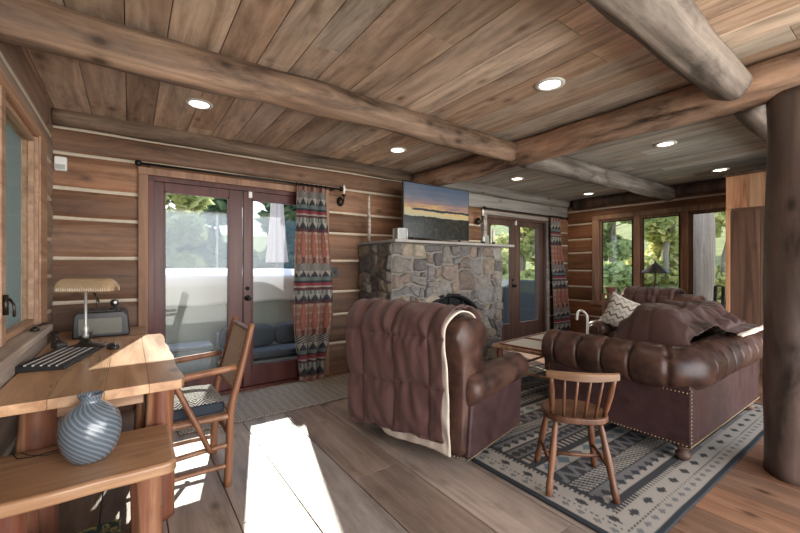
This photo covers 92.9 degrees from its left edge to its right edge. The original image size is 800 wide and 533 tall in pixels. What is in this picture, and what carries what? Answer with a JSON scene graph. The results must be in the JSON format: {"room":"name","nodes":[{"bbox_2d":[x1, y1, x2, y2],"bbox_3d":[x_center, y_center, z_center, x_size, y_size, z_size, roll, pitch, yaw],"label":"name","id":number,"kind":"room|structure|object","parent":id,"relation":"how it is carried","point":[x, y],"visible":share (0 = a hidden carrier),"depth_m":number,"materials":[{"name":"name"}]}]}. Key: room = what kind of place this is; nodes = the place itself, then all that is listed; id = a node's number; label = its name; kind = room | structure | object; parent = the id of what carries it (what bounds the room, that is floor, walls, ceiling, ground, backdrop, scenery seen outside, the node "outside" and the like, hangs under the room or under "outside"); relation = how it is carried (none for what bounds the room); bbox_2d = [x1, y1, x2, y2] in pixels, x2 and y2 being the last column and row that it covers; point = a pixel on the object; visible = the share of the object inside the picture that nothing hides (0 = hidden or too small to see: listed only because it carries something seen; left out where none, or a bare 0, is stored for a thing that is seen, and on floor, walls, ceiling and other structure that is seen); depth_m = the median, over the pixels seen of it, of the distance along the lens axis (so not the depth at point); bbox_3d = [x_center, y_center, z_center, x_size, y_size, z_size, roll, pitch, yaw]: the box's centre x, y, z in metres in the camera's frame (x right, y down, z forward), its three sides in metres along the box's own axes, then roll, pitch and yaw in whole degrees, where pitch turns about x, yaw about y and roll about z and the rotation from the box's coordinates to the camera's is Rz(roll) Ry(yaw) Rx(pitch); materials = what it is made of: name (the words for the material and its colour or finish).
{"room":"cabin living room","nodes":[
{"label":"cabin living room","id":0,"kind":"room"},
{"bbox_2d":[0,42,52,456],"bbox_3d":[-1.323,0.030,0.808,0.200,2.700,5.450,0,0,-35],"label":"wall","id":1,"kind":"structure","parent":0,"point":[14,63],"depth_m":2.41,"materials":[{"name":"brown wood"}]},
{"bbox_2d":[3,295,15,316],"bbox_3d":[-1.935,0.195,1.884,0.047,0.110,0.035,0,0,-35],"label":"handle","id":2,"kind":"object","parent":1,"relation":"in","point":[6,299],"depth_m":1.87,"materials":[{"name":"brown metal"}]},
{"bbox_2d":[6,100,33,340],"bbox_3d":[-2.259,-0.242,2.222,0.065,1.275,0.800,0,0,-35],"label":"window","id":3,"kind":"structure","parent":1,"relation":"in","point":[13,140],"depth_m":2.44,"materials":[{"name":"brown wood"}]},
{"bbox_2d":[0,66,46,347],"bbox_3d":[-2.004,-0.182,1.796,0.193,1.525,2.350,0,0,-35],"label":"window frame","id":4,"kind":"structure","parent":1,"relation":"attached to","point":[8,92],"depth_m":2.57,"materials":[{"name":"brown wood"}]},
{"bbox_2d":[0,324,52,389],"bbox_3d":[-1.921,0.489,1.732,0.255,0.182,2.048,0,0,-35],"label":"trim","id":5,"kind":"structure","parent":1,"relation":"attached to","point":[23,347],"depth_m":1.99,"materials":[{"name":"brown wood"}]},
{"bbox_2d":[29,322,47,330],"bbox_3d":[-2.269,0.376,2.382,0.047,0.042,0.122,0,0,-20],"label":"window crank","id":6,"kind":"object","parent":1,"relation":"in","point":[35,328],"depth_m":2.35,"materials":[{"name":"brown metal"}]},
{"bbox_2d":[49,125,567,411],"bbox_3d":[0.171,0.030,5.335,7.880,2.700,0.200,0,0,-35],"label":"wall","id":7,"kind":"structure","parent":0,"point":[94,203],"depth_m":3.40,"materials":[{"name":"brown wood"}]},
{"bbox_2d":[54,156,66,171],"bbox_3d":[-2.766,-0.838,3.099,0.080,0.115,0.043,0,0,-35],"label":"sensor","id":8,"kind":"object","parent":7,"relation":"attached to","point":[60,163],"visible":1,"depth_m":3.08,"materials":[{"name":"white plastic"}]},
{"bbox_2d":[154,182,241,390],"bbox_3d":[-1.977,0.228,3.749,0.790,2.055,0.048,0,0,-35],"label":"door","id":9,"kind":"structure","parent":7,"relation":"in","point":[234,198],"depth_m":3.73,"materials":[{"name":"brown wood"}]},
{"bbox_2d":[52,107,412,181],"bbox_3d":[-1.335,-1.218,4.119,3.606,0.161,0.166,0,0,-35],"label":"log","id":10,"kind":"object","parent":7,"relation":"attached to","point":[60,117],"visible":0.9,"depth_m":3.69,"materials":[{"name":"brown wood"}]},
{"bbox_2d":[138,166,328,394],"bbox_3d":[-1.650,0.193,4.019,1.845,2.175,0.237,0,0,-35],"label":"trim","id":11,"kind":"structure","parent":7,"relation":"attached to","point":[147,176],"depth_m":3.47,"materials":[{"name":"brown wood"}]},
{"bbox_2d":[135,160,343,191],"bbox_3d":[-1.514,-0.905,3.927,2.016,0.056,0.153,0,0,-35],"label":"curtain rod","id":12,"kind":"object","parent":7,"relation":"attached to","point":[137,162],"visible":1,"depth_m":3.76,"materials":[{"name":"black metal"}]},
{"bbox_2d":[294,186,332,381],"bbox_3d":[-0.959,0.190,4.261,0.476,2.150,0.087,0,0,-35],"label":"curtain","id":13,"kind":"object","parent":12,"relation":"hanging from","point":[313,290],"visible":1,"depth_m":4.24,"materials":[{"name":"fabric"}]},
{"bbox_2d":[242,191,298,386],"bbox_3d":[-1.284,0.228,4.194,0.835,2.055,0.126,0,0,-35],"label":"door","id":14,"kind":"structure","parent":7,"relation":"in","point":[286,369],"depth_m":4.01,"materials":[{"name":"brown wood"}]},
{"bbox_2d":[331,267,337,276],"bbox_3d":[-0.778,0.070,4.531,0.080,0.120,0.020,0,0,-35],"label":"wall switch","id":15,"kind":"object","parent":7,"relation":"attached to","point":[334,269],"visible":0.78,"depth_m":4.53,"materials":[{"name":"black plastic"}]},
{"bbox_2d":[337,185,346,205],"bbox_3d":[-0.693,-0.843,4.532,0.090,0.244,0.171,0,0,-35],"label":"wall sconce","id":16,"kind":"object","parent":7,"relation":"attached to","point":[340,201],"visible":0.98,"depth_m":4.52,"materials":[{"name":"brown metal"}]},
{"bbox_2d":[475,209,484,224],"bbox_3d":[1.234,-0.763,5.859,0.090,0.244,0.171,0,0,-35],"label":"wall sconce","id":17,"kind":"object","parent":7,"relation":"attached to","point":[478,220],"visible":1,"depth_m":5.85,"materials":[{"name":"brown metal"}]},
{"bbox_2d":[488,218,516,340],"bbox_3d":[1.688,0.228,6.305,0.735,2.055,0.126,0,0,-35],"label":"door","id":18,"kind":"structure","parent":7,"relation":"in","point":[508,330],"depth_m":6.47,"materials":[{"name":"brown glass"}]},
{"bbox_2d":[441,182,571,207],"bbox_3d":[1.778,-1.221,6.346,3.650,0.180,0.182,0,0,-35],"label":"log","id":19,"kind":"object","parent":7,"relation":"attached to","point":[471,187],"visible":0.7,"depth_m":6.29,"materials":[{"name":"brown wood"}]},
{"bbox_2d":[480,210,549,331],"bbox_3d":[1.976,0.193,6.595,1.770,2.175,0.237,0,0,-35],"label":"trim","id":20,"kind":"structure","parent":7,"relation":"attached to","point":[545,221],"depth_m":6.97,"materials":[{"name":"brown wood"}]},
{"bbox_2d":[469,193,566,217],"bbox_3d":[1.784,-1.020,6.337,3.550,0.200,0.035,0,0,-35],"label":"trim","id":21,"kind":"structure","parent":7,"relation":"attached to","point":[478,201],"depth_m":6.42,"materials":[{"name":"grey wood"}]},
{"bbox_2d":[481,206,568,219],"bbox_3d":[2.193,-0.905,6.556,2.326,0.056,0.163,0,0,-35],"label":"curtain rod","id":22,"kind":"object","parent":7,"relation":"attached to","point":[484,207],"visible":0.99,"depth_m":6.43,"materials":[{"name":"black metal"}]},
{"bbox_2d":[550,218,570,330],"bbox_3d":[2.999,0.190,7.062,0.659,2.150,0.086,0,0,-34],"label":"curtain","id":23,"kind":"object","parent":22,"relation":"hanging from","point":[562,321],"visible":0.98,"depth_m":6.99,"materials":[{"name":"fabric"}]},
{"bbox_2d":[515,221,542,337],"bbox_3d":[2.293,0.228,6.782,0.785,2.055,0.048,0,0,-35],"label":"door","id":24,"kind":"structure","parent":7,"relation":"in","point":[525,328],"depth_m":6.78,"materials":[{"name":"brown wood"}]},
{"bbox_2d":[21,0,799,200],"bbox_3d":[1.750,-1.315,3.114,7.880,0.090,5.650,0,0,-35],"label":"ceiling","id":25,"kind":"structure","parent":0,"point":[478,65],"depth_m":2.46,"materials":[{"name":"brown wood"}]},
{"bbox_2d":[185,98,212,109],"bbox_3d":[-1.564,-1.264,2.961,0.196,0.011,0.196,0,0,-35],"label":"recessed light","id":26,"kind":"object","parent":25,"relation":"in","point":[196,103],"visible":1,"depth_m":2.95,"materials":[{"name":"white plastic"}]},
{"bbox_2d":[0,0,517,161],"bbox_3d":[-0.376,-1.151,2.764,3.655,0.249,0.235,0,0,-35],"label":"log beam","id":27,"kind":"structure","parent":25,"relation":"attached to","point":[45,26],"depth_m":2.15,"materials":[{"name":"brown wood"}]},
{"bbox_2d":[389,147,406,152],"bbox_3d":[-0.026,-1.264,4.128,0.196,0.011,0.196,0,0,-35],"label":"recessed light","id":28,"kind":"object","parent":25,"relation":"in","point":[393,149],"visible":1,"depth_m":4.11,"materials":[{"name":"white plastic"}]},
{"bbox_2d":[510,177,523,180],"bbox_3d":[1.688,-1.264,5.480,0.196,0.011,0.196,0,0,-35],"label":"recessed light","id":29,"kind":"object","parent":25,"relation":"in","point":[513,178],"visible":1,"depth_m":5.46,"materials":[{"name":"white plastic"}]},
{"bbox_2d":[535,77,564,90],"bbox_3d":[1.042,-1.264,2.642,0.196,0.011,0.196,0,0,-35],"label":"recessed light","id":30,"kind":"object","parent":25,"relation":"in","point":[552,83],"visible":1,"depth_m":2.63,"materials":[{"name":"white plastic"}]},
{"bbox_2d":[520,155,674,200],"bbox_3d":[2.776,-1.136,4.971,3.625,0.235,0.258,0,0,-35],"label":"log beam","id":31,"kind":"structure","parent":25,"relation":"attached to","point":[563,166],"depth_m":4.62,"materials":[{"name":"brown wood"}]},
{"bbox_2d":[654,140,676,146],"bbox_3d":[2.744,-1.264,3.925,0.196,0.011,0.196,0,0,-35],"label":"recessed light","id":32,"kind":"object","parent":25,"relation":"in","point":[664,143],"visible":1,"depth_m":3.91,"materials":[{"name":"white plastic"}]},
{"bbox_2d":[586,0,752,100],"bbox_3d":[0.706,-1.148,1.405,3.387,0.261,0.273,0,0,-35],"label":"log beam","id":33,"kind":"structure","parent":25,"relation":"attached to","point":[677,33],"depth_m":1.80,"materials":[{"name":"brown wood"}]},
{"bbox_2d":[710,168,729,171],"bbox_3d":[4.191,-1.264,4.978,0.196,0.011,0.196,0,0,-35],"label":"recessed light","id":34,"kind":"object","parent":25,"relation":"in","point":[718,169],"visible":1,"depth_m":4.96,"materials":[{"name":"white plastic"}]},
{"bbox_2d":[732,104,766,141],"bbox_3d":[3.251,-1.146,3.238,2.357,0.232,0.258,0,0,-35],"label":"log beam","id":35,"kind":"structure","parent":25,"relation":"attached to","point":[754,120],"depth_m":2.71,"materials":[{"name":"brown wood"}]},
{"bbox_2d":[59,349,799,532],"bbox_3d":[1.750,1.325,3.114,7.880,0.090,5.650,0,0,-35],"label":"floor","id":36,"kind":"structure","parent":0,"point":[315,468],"depth_m":2.14,"materials":[{"name":"brown wood"}]},
{"bbox_2d":[0,424,175,532],"bbox_3d":[-1.277,1.031,1.539,0.611,0.502,0.462,0,0,-35],"label":"bench","id":37,"kind":"object","parent":36,"relation":"on","point":[140,458],"visible":0.99,"depth_m":1.48,"materials":[{"name":"brown wood"}]},
{"bbox_2d":[11,449,58,458],"bbox_3d":[-1.479,0.760,1.567,0.195,0.037,0.106,0,0,-35],"label":"eyeglasses","id":38,"kind":"object","parent":37,"relation":"on","point":[57,449],"visible":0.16,"depth_m":1.55,"materials":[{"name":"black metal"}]},
{"bbox_2d":[56,390,121,464],"bbox_3d":[-1.256,0.648,1.543,0.207,0.263,0.207,0,0,-35],"label":"glass vase","id":39,"kind":"object","parent":37,"relation":"on","point":[88,432],"visible":1,"depth_m":1.48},
{"bbox_2d":[0,334,183,532],"bbox_3d":[-1.719,0.906,2.212,0.668,0.752,1.502,0,0,-35],"label":"desk","id":40,"kind":"object","parent":36,"relation":"on","point":[142,364],"visible":0.53,"depth_m":1.80,"materials":[{"name":"brown wood"}]},
{"bbox_2d":[52,333,61,341],"bbox_3d":[-2.316,0.485,2.563,0.160,0.091,0.068,0,0,38],"label":"cable","id":41,"kind":"object","parent":40,"relation":"on","point":[53,334],"visible":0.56,"depth_m":2.54,"materials":[{"name":"black plastic"}]},
{"bbox_2d":[15,347,99,372],"bbox_3d":[-1.913,0.512,2.149,0.210,0.035,0.500,0,0,-21],"label":"keyboard","id":42,"kind":"object","parent":40,"relation":"on","point":[61,358],"visible":0.96,"depth_m":2.06,"materials":[{"name":"black plastic"}]},
{"bbox_2d":[51,341,67,348],"bbox_3d":[-2.226,0.512,2.478,0.120,0.035,0.060,0,0,32],"label":"power adapter","id":43,"kind":"object","parent":40,"relation":"on","point":[55,345],"visible":0.82,"depth_m":2.45,"materials":[{"name":"black plastic"}]},
{"bbox_2d":[53,278,119,347],"bbox_3d":[-2.035,0.304,2.473,0.353,0.453,0.173,0,0,-5],"label":"desk lamp","id":44,"kind":"object","parent":40,"relation":"on","point":[85,285],"visible":1,"depth_m":2.43,"materials":[{"name":"brown metal"}]},
{"bbox_2d":[106,343,119,349],"bbox_3d":[-1.857,0.511,2.459,0.112,0.037,0.066,0,0,35],"label":"computer mouse","id":45,"kind":"object","parent":40,"relation":"on","point":[111,346],"visible":1,"depth_m":2.43,"materials":[{"name":"black plastic"}]},
{"bbox_2d":[74,519,120,532],"bbox_3d":[-1.160,1.157,1.365,0.248,0.245,0.318,0,0,-35],"label":"tin","id":46,"kind":"object","parent":36,"relation":"on","point":[114,526],"visible":1,"depth_m":1.50,"materials":[{"name":"metal"}]},
{"bbox_2d":[50,326,146,342],"bbox_3d":[-2.374,0.906,3.039,0.570,0.748,0.535,0,0,-35],"label":"shelf","id":47,"kind":"object","parent":36,"relation":"on","point":[135,330],"visible":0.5,"depth_m":2.97,"materials":[{"name":"brown wood"}]},
{"bbox_2d":[72,306,129,338],"bbox_3d":[-2.351,0.433,3.012,0.345,0.198,0.386,0,0,-35],"label":"radio","id":48,"kind":"object","parent":47,"relation":"on","point":[102,321],"visible":0.94,"depth_m":2.87,"materials":[{"name":"black plastic"}]},
{"bbox_2d":[110,299,118,309],"bbox_3d":[-2.236,0.295,2.974,0.060,0.078,0.060,0,0,-35],"label":"camera","id":49,"kind":"object","parent":48,"relation":"on","point":[114,302],"visible":1,"depth_m":2.96,"materials":[{"name":"black plastic"}]},
{"bbox_2d":[134,316,254,487],"bbox_3d":[-1.272,0.813,2.323,0.630,0.935,0.568,0,0,-35],"label":"chair","id":50,"kind":"object","parent":36,"relation":"on","point":[231,368],"visible":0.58,"depth_m":2.22,"materials":[{"name":"wood"}]},
{"bbox_2d":[144,384,223,426],"bbox_3d":[-1.315,0.812,2.292,0.400,0.094,0.410,0,0,-35],"label":"seat cushion","id":51,"kind":"object","parent":50,"relation":"on","point":[203,400],"visible":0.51,"depth_m":2.21,"materials":[{"name":"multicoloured fabric"}]},
{"bbox_2d":[177,373,349,434],"bbox_3d":[-1.084,1.272,3.727,1.952,0.008,0.736,0,0,-35],"label":"door mat","id":52,"kind":"object","parent":36,"relation":"on","point":[255,404],"visible":0.69,"depth_m":3.68,"materials":[{"name":"fabric"}]},
{"bbox_2d":[357,239,513,362],"bbox_3d":[0.586,0.493,4.795,1.990,1.573,1.138,0,0,-35],"label":"fireplace","id":53,"kind":"object","parent":36,"relation":"on","point":[443,272],"visible":0.59,"depth_m":4.56,"materials":[{"name":"stone"}]},
{"bbox_2d":[366,194,370,241],"bbox_3d":[-0.376,-0.583,4.603,0.070,0.580,0.069,0,0,-35],"label":"wooden pole","id":54,"kind":"object","parent":53,"relation":"on","point":[368,202],"visible":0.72,"depth_m":4.59,"materials":[{"name":"brown wood"}]},
{"bbox_2d":[393,228,407,238],"bbox_3d":[0.002,-0.368,4.417,0.142,0.150,0.103,0,0,-35],"label":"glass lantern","id":55,"kind":"object","parent":53,"relation":"on","point":[398,233],"visible":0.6,"depth_m":4.39,"materials":[{"name":"glass"}]},
{"bbox_2d":[402,181,468,241],"bbox_3d":[0.480,-0.653,4.788,1.090,0.720,0.190,0,0,-35],"label":"television","id":56,"kind":"object","parent":53,"relation":"on","point":[428,211],"visible":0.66,"depth_m":4.74,"materials":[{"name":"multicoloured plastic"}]},
{"bbox_2d":[357,239,513,247],"bbox_3d":[0.511,-0.278,4.922,1.965,0.030,0.844,0,0,-35],"label":"mantel shelf","id":57,"kind":"object","parent":53,"relation":"attached to","point":[407,242],"depth_m":4.45,"materials":[{"name":"stone"}]},
{"bbox_2d":[492,229,494,243],"bbox_3d":[1.287,-0.408,5.233,0.068,0.230,0.067,0,0,-35],"label":"candle","id":58,"kind":"object","parent":53,"relation":"on","point":[493,230],"visible":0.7,"depth_m":5.21,"materials":[{"name":"white wax"}]},
{"bbox_2d":[602,293,611,314],"bbox_3d":[3.560,0.865,6.418,0.200,0.830,0.200,0,0,-35],"label":"plant stand","id":59,"kind":"object","parent":36,"relation":"on","point":[603,294],"visible":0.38,"depth_m":6.42,"materials":[{"name":"brown wood"}]},
{"bbox_2d":[605,287,616,292],"bbox_3d":[3.560,0.400,6.418,0.176,0.100,0.176,0,0,-35],"label":"flower pot","id":60,"kind":"object","parent":59,"relation":"on","point":[608,289],"visible":0.94,"depth_m":6.36,"materials":[{"name":"ceramic"}]},
{"bbox_2d":[470,364,763,532],"bbox_3d":[1.609,1.274,3.416,2.920,0.010,2.218,0,0,-35],"label":"area rug","id":61,"kind":"object","parent":36,"relation":"on","point":[657,488],"visible":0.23,"depth_m":2.41,"materials":[{"name":"fabric"}]},
{"bbox_2d":[369,316,528,460],"bbox_3d":[0.314,0.797,2.959,1.082,0.935,0.937,0,0,42],"label":"armchair","id":62,"kind":"object","parent":61,"relation":"on","point":[484,398],"visible":0.44,"depth_m":2.44,"materials":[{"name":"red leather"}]},
{"bbox_2d":[346,298,481,456],"bbox_3d":[0.062,0.743,2.861,1.051,0.994,0.618,0,0,42],"label":"quilted throw","id":63,"kind":"object","parent":62,"relation":"on","point":[397,361],"visible":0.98,"depth_m":2.55,"materials":[{"name":"fabric"}]},
{"bbox_2d":[492,332,549,379],"bbox_3d":[1.635,1.036,4.155,1.160,0.463,0.700,0,0,-41],"label":"coffee table","id":64,"kind":"object","parent":61,"relation":"on","point":[531,344],"visible":0.3,"depth_m":4.00,"materials":[{"name":"brown wood"}]},
{"bbox_2d":[534,370,619,503],"bbox_3d":[1.024,0.920,2.238,0.379,0.706,0.455,0,0,11],"label":"chair","id":65,"kind":"object","parent":61,"relation":"on","point":[577,412],"visible":1,"depth_m":2.11,"materials":[{"name":"brown wood"}]},
{"bbox_2d":[576,310,588,333],"bbox_3d":[2.223,0.897,4.639,0.034,0.741,0.159,0,0,-35],"label":"cane","id":66,"kind":"object","parent":61,"relation":"on","point":[578,311],"visible":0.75,"depth_m":4.58,"materials":[{"name":"white plastic"}]},
{"bbox_2d":[541,327,762,460],"bbox_3d":[2.234,0.832,3.278,1.824,0.871,1.141,0,0,-35],"label":"sofa","id":67,"kind":"object","parent":61,"relation":"on","point":[681,395],"visible":0.82,"depth_m":2.67,"materials":[{"name":"brown leather"}]},
{"bbox_2d":[613,300,762,346],"bbox_3d":[2.292,0.545,3.191,1.356,0.518,1.064,0,0,-35],"label":"quilted throw","id":68,"kind":"object","parent":67,"relation":"on","point":[666,322],"visible":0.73,"depth_m":2.91,"materials":[{"name":"fabric"}]},
{"bbox_2d":[690,327,714,341],"bbox_3d":[2.572,0.618,3.330,0.630,0.442,0.230,0,0,-35],"label":"cushion","id":69,"kind":"object","parent":67,"relation":"on","point":[710,331],"depth_m":3.18,"materials":[{"name":"brown leather"}]},
{"bbox_2d":[589,291,705,336],"bbox_3d":[2.994,0.797,4.582,0.937,0.935,1.082,0,0,-35],"label":"armchair","id":70,"kind":"object","parent":36,"relation":"on","point":[596,327],"visible":0.13,"depth_m":4.62,"materials":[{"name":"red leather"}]},
{"bbox_2d":[607,331,615,336],"bbox_3d":[2.917,0.852,4.526,0.680,0.153,0.720,0,0,-35],"label":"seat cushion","id":71,"kind":"object","parent":70,"relation":"on","point":[609,333],"depth_m":4.59,"materials":[{"name":"brown leather"}]},
{"bbox_2d":[599,292,639,327],"bbox_3d":[2.720,0.580,4.631,0.557,0.546,0.168,0,0,20],"label":"throw pillow","id":72,"kind":"object","parent":70,"relation":"on","point":[619,308],"visible":0.66,"depth_m":4.61,"materials":[{"name":"fabric"}]},
{"bbox_2d":[620,286,685,303],"bbox_3d":[3.187,0.511,4.808,0.503,0.527,0.589,0,0,-35],"label":"quilted throw","id":73,"kind":"object","parent":70,"relation":"on","point":[637,294],"visible":0.45,"depth_m":4.70,"materials":[{"name":"fabric"}]},
{"bbox_2d":[713,285,724,308],"bbox_3d":[3.766,0.751,4.500,0.292,1.063,0.119,0,0,-40],"label":"rack","id":74,"kind":"object","parent":36,"relation":"on","point":[716,286],"visible":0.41,"depth_m":4.54,"materials":[{"name":"black metal"}]},
{"bbox_2d":[723,168,765,379],"bbox_3d":[4.695,0.095,4.342,1.216,2.370,1.280,0,0,-35],"label":"tall cabinet","id":75,"kind":"object","parent":36,"relation":"on","point":[745,191],"visible":0.33,"depth_m":4.37,"materials":[{"name":"brown wood"}]},
{"bbox_2d":[762,86,799,486],"bbox_3d":[2.438,0.115,2.307,0.352,2.335,0.348,0,0,-35],"label":"log post","id":76,"kind":"object","parent":36,"relation":"on","point":[781,243],"visible":1,"depth_m":2.27,"materials":[{"name":"brown wood"}]},
{"bbox_2d":[411,49,799,185],"bbox_3d":[1.766,-1.144,3.066,0.278,0.274,5.356,0,0,-35],"label":"log beam","id":77,"kind":"structure","parent":76,"relation":"on","point":[688,104],"depth_m":2.87,"materials":[{"name":"brown wood"}]},
{"bbox_3d":[3.757,0.976,5.589,0.500,0.613,0.500,0,0,-35],"label":"table","id":78,"kind":"object","parent":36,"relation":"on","visible":0},
{"bbox_2d":[641,261,669,286],"bbox_3d":[3.757,0.295,5.589,0.364,0.750,0.364,0,0,-35],"label":"glass lamp","id":79,"kind":"object","parent":78,"relation":"on","point":[655,268],"visible":0.56,"depth_m":5.51,"materials":[{"name":"grey glass"}]},
{"bbox_2d":[568,192,725,333],"bbox_3d":[4.938,0.030,5.257,0.200,2.700,5.450,0,0,-35],"label":"wall","id":80,"kind":"structure","parent":0,"point":[579,221],"depth_m":7.15,"materials":[{"name":"brown wood"}]},
{"bbox_2d":[590,300,606,305],"bbox_3d":[4.248,0.660,6.098,0.190,0.070,2.340,0,0,-35],"label":"trim","id":81,"kind":"structure","parent":80,"relation":"attached to","point":[591,301],"depth_m":6.88,"materials":[{"name":"brown wood"}]},
{"bbox_2d":[600,217,633,300],"bbox_3d":[3.837,-0.110,6.704,0.058,1.460,0.585,0,0,-35],"label":"window","id":82,"kind":"structure","parent":80,"relation":"in","point":[630,218],"depth_m":6.89,"materials":[{"name":"brown wood"}]},
{"bbox_2d":[571,178,725,210],"bbox_3d":[4.447,-1.171,5.742,0.213,0.217,3.811,0,0,-35],"label":"log","id":83,"kind":"object","parent":80,"relation":"attached to","point":[716,185],"visible":0.56,"depth_m":6.26,"materials":[{"name":"brown wood"}]},
{"bbox_2d":[592,202,725,300],"bbox_3d":[4.255,-0.120,6.102,0.135,1.600,2.300,0,0,-35],"label":"trim","id":84,"kind":"structure","parent":80,"relation":"attached to","point":[685,210],"depth_m":6.37,"materials":[{"name":"brown wood"}]},
{"bbox_2d":[641,212,681,288],"bbox_3d":[4.230,-0.110,6.152,0.058,1.460,0.590,0,0,-35],"label":"window","id":85,"kind":"structure","parent":80,"relation":"in","point":[671,214],"depth_m":6.09,"materials":[{"name":"brown wood"}]},
{"bbox_2d":[689,208,725,308],"bbox_3d":[4.661,-0.110,5.544,0.058,1.460,0.720,0,0,-35],"label":"window","id":86,"kind":"structure","parent":80,"relation":"in","point":[692,213],"depth_m":5.80,"materials":[{"name":"brown wood"}]},
{"label":"outside","id":87,"kind":"structure","parent":0,"visible":0},
{"bbox_2d":[175,221,725,288],"bbox_3d":[4.462,-5.612,17.891,76.000,14.743,76.000,0,0,-35],"label":"lawn","id":88,"kind":"structure","parent":87,"point":[625,230],"depth_m":21.70,"materials":[{"name":"green plant"}]},
{"bbox_2d":[166,193,215,268],"bbox_3d":[-5.568,-0.603,8.880,2.125,4.195,2.719,0,0,-35],"label":"tree","id":89,"kind":"object","parent":88,"relation":"on","point":[187,228],"visible":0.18,"depth_m":8.46,"materials":[{"name":"green plant"}]},
{"bbox_2d":[175,198,226,267],"bbox_3d":[-6.514,-1.358,12.534,2.966,5.707,2.935,0,0,-35],"label":"tree","id":90,"kind":"object","parent":88,"relation":"on","point":[206,250],"visible":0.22,"depth_m":12.01,"materials":[{"name":"green plant"}]},
{"bbox_2d":[253,202,295,268],"bbox_3d":[-3.381,-1.628,11.243,2.719,6.232,2.853,0,0,-35],"label":"tree","id":91,"kind":"object","parent":88,"relation":"on","point":[259,258],"visible":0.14,"depth_m":10.35,"materials":[{"name":"green plant"}]},
{"bbox_2d":[491,226,534,280],"bbox_3d":[5.042,-1.605,15.433,3.014,6.306,3.384,0,0,-35],"label":"tree","id":92,"kind":"object","parent":88,"relation":"on","point":[527,235],"visible":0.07,"depth_m":14.83,"materials":[{"name":"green plant"}]},
{"bbox_2d":[603,223,621,261],"bbox_3d":[9.627,-2.479,18.372,4.274,7.936,3.864,0,0,-35],"label":"tree","id":93,"kind":"object","parent":88,"relation":"on","point":[605,256],"visible":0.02,"depth_m":18.53,"materials":[{"name":"green plant"}]},
{"bbox_2d":[603,218,655,298],"bbox_3d":[7.312,-1.111,12.978,2.811,5.193,2.599,0,0,-35],"label":"tree","id":94,"kind":"object","parent":88,"relation":"on","point":[616,273],"visible":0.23,"depth_m":12.45,"materials":[{"name":"green plant"}]},
{"bbox_2d":[623,216,678,285],"bbox_3d":[10.166,-1.654,14.604,3.131,6.294,3.044,0,0,-35],"label":"tree","id":95,"kind":"object","parent":88,"relation":"on","point":[664,246],"visible":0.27,"depth_m":14.34,"materials":[{"name":"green plant"}]},
{"bbox_2d":[674,212,725,305],"bbox_3d":[9.171,-1.430,10.556,2.489,5.847,2.676,0,0,-35],"label":"tree","id":96,"kind":"object","parent":88,"relation":"on","point":[720,217],"visible":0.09,"depth_m":10.36,"materials":[{"name":"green plant"}]},
{"bbox_2d":[693,213,715,300],"bbox_3d":[5.811,-1.715,7.369,0.531,6.520,0.564,0,0,-35],"label":"log post","id":97,"kind":"object","parent":88,"relation":"on","point":[704,243],"visible":0.17,"depth_m":7.17,"materials":[{"name":"grey wood"}]},
{"bbox_3d":[-0.933,1.390,7.356,14.000,0.040,4.335,0,0,-35],"label":"deck","id":98,"kind":"object","parent":88,"relation":"on","visible":0},
{"bbox_2d":[167,340,212,374],"bbox_3d":[-2.346,1.100,3.976,0.660,0.540,0.320,0,0,-35],"label":"chest","id":99,"kind":"object","parent":98,"relation":"on","point":[196,347],"visible":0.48,"depth_m":3.96,"materials":[{"name":"grey"}]},
{"bbox_2d":[216,215,217,267],"bbox_3d":[-3.611,0.180,7.499,9.240,2.380,0.050,0,0,-35],"label":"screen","id":100,"kind":"object","parent":98,"relation":"on","point":[216,215],"visible":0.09,"depth_m":7.48,"materials":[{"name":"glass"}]},
{"bbox_2d":[166,268,293,368],"bbox_3d":[-2.699,0.697,5.259,4.310,1.345,2.186,0,0,-35],"label":"hot tub","id":101,"kind":"object","parent":98,"relation":"on","point":[196,298],"visible":0.2,"depth_m":4.35,"materials":[{"name":"white plastic"}]},
{"bbox_2d":[166,268,293,306],"bbox_3d":[-2.699,0.244,5.259,4.308,0.439,2.182,0,0,-35],"label":"cover","id":102,"kind":"object","parent":101,"relation":"in","point":[188,287],"depth_m":4.38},
{"bbox_2d":[216,321,296,367],"bbox_3d":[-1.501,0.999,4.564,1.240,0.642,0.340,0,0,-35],"label":"sofa","id":103,"kind":"object","parent":98,"relation":"on","point":[270,343],"visible":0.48,"depth_m":4.47,"materials":[{"name":"blue fabric"}]},
{"bbox_2d":[220,343,296,359],"bbox_3d":[-1.481,1.005,4.536,1.220,0.134,0.270,0,0,-35],"label":"seat cushion","id":104,"kind":"object","parent":103,"relation":"on","point":[266,351],"depth_m":4.44,"materials":[{"name":"blue fabric"}]},
{"bbox_2d":[265,203,288,267],"bbox_3d":[-2.341,-0.230,7.231,0.410,3.200,0.410,0,0,-24],"label":"patio umbrella","id":105,"kind":"object","parent":98,"relation":"on","point":[276,245],"visible":0.73,"depth_m":7.11,"materials":[{"name":"white fabric"}]},
{"bbox_2d":[502,279,534,323],"bbox_3d":[2.816,0.845,9.606,1.519,1.050,0.700,0,0,-35],"label":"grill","id":106,"kind":"object","parent":98,"relation":"on","point":[527,287],"visible":0.35,"depth_m":9.35,"materials":[{"name":"black metal"}]},
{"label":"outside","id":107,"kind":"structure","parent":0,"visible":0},
{"bbox_2d":[491,224,526,279],"bbox_3d":[2.877,-1.481,13.035,2.969,5.932,2.778,0,0,0],"label":"tree","id":108,"kind":"object","parent":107,"point":[505,252],"visible":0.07,"depth_m":12.84,"materials":[{"name":"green plant"}]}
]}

